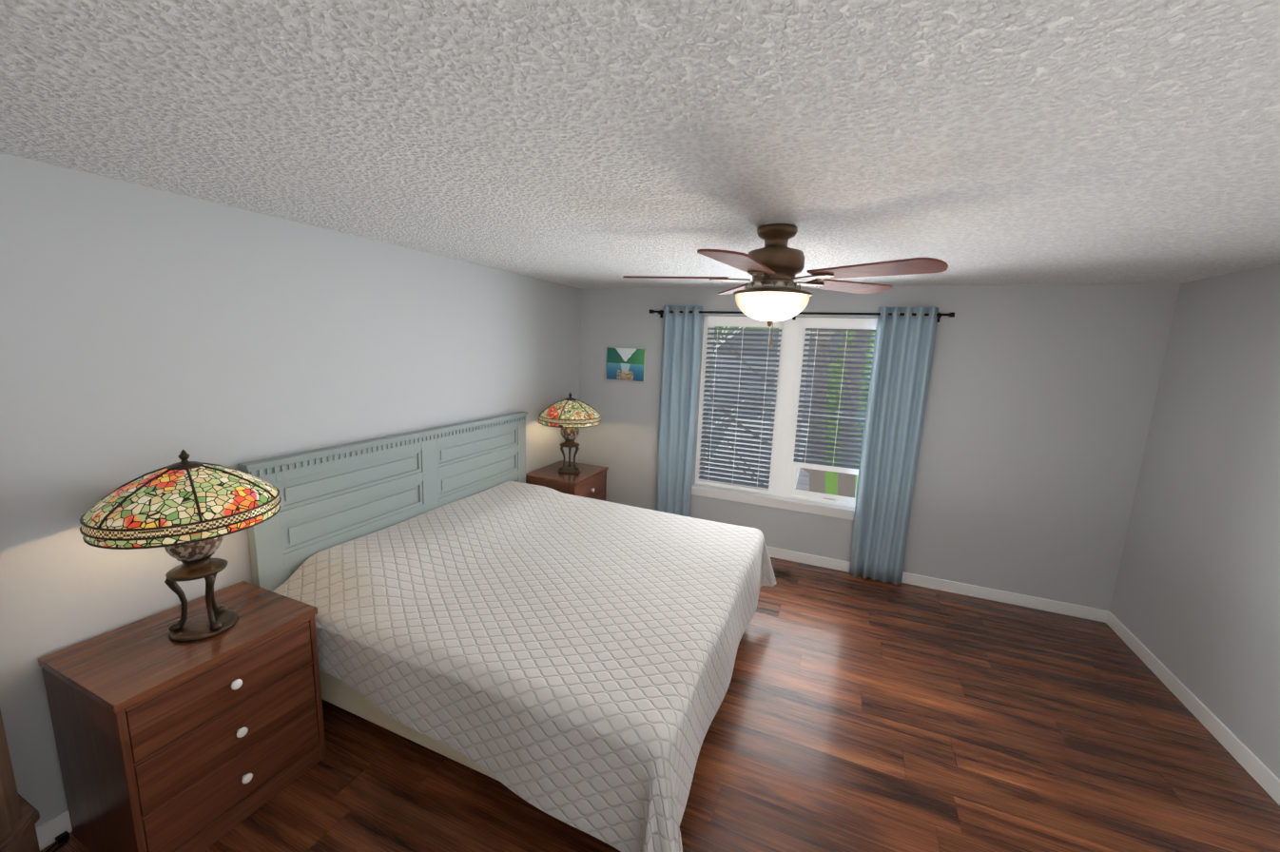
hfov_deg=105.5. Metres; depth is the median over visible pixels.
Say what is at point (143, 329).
wall
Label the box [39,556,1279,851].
floor
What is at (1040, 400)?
wall
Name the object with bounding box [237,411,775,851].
bed
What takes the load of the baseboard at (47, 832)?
attached to the wall at (143, 329)
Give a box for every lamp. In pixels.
[79,449,281,642]
[538,392,601,473]
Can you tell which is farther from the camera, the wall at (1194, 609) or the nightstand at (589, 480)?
the nightstand at (589, 480)
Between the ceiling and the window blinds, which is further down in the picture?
the window blinds
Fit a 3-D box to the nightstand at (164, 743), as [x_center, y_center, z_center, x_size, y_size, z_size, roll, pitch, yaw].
[-1.767,1.168,1.969,0.540,0.740,0.642,6,10,22]
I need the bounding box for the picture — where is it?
[606,347,646,381]
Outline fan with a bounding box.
[622,223,948,346]
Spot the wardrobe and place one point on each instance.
(19, 816)
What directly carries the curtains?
attached to the wall at (1040, 400)
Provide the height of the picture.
0.315 m
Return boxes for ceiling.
[0,0,1279,289]
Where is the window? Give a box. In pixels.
[691,316,875,520]
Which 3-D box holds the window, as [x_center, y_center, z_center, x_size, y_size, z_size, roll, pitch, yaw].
[1.319,-0.104,4.384,1.700,1.709,0.205,6,10,22]
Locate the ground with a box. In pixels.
[825,472,858,496]
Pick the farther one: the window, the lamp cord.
the window
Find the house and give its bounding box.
[704,330,841,490]
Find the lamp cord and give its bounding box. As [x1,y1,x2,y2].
[45,831,69,851]
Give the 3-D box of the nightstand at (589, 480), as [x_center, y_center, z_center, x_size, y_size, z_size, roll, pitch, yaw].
[-0.671,0.775,4.532,0.540,0.740,0.612,6,10,22]
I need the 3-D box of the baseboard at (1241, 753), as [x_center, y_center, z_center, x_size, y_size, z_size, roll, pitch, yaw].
[2.286,1.840,0.844,0.014,0.095,6.090,6,10,22]
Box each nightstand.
[38,581,326,851]
[525,460,608,501]
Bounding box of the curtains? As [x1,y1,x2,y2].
[649,305,954,584]
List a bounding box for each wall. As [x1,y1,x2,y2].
[0,152,581,827]
[578,283,1180,610]
[1109,263,1279,779]
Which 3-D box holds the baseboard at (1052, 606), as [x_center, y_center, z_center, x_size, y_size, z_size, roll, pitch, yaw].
[1.391,1.192,4.462,4.470,0.095,0.018,6,10,22]
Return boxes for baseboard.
[35,808,72,851]
[766,545,1107,622]
[1104,609,1279,805]
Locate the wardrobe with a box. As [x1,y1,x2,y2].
[0,708,39,851]
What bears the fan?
hanging from the ceiling
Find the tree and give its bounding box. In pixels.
[705,326,871,497]
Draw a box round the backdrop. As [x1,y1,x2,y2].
[714,326,875,476]
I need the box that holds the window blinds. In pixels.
[698,315,877,493]
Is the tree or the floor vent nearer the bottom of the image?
the floor vent
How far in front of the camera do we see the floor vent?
4.19 m
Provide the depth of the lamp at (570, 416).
4.23 m
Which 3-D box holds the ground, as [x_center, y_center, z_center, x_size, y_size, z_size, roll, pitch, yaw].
[1.102,2.599,13.736,70.000,0.001,15.750,6,10,22]
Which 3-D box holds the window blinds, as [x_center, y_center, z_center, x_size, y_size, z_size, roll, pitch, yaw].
[1.306,-0.153,4.341,1.534,1.592,0.074,6,10,22]
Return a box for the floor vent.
[773,568,792,579]
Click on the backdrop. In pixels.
(840, 370)
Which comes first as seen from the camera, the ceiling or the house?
the ceiling
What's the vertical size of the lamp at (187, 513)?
0.724 m

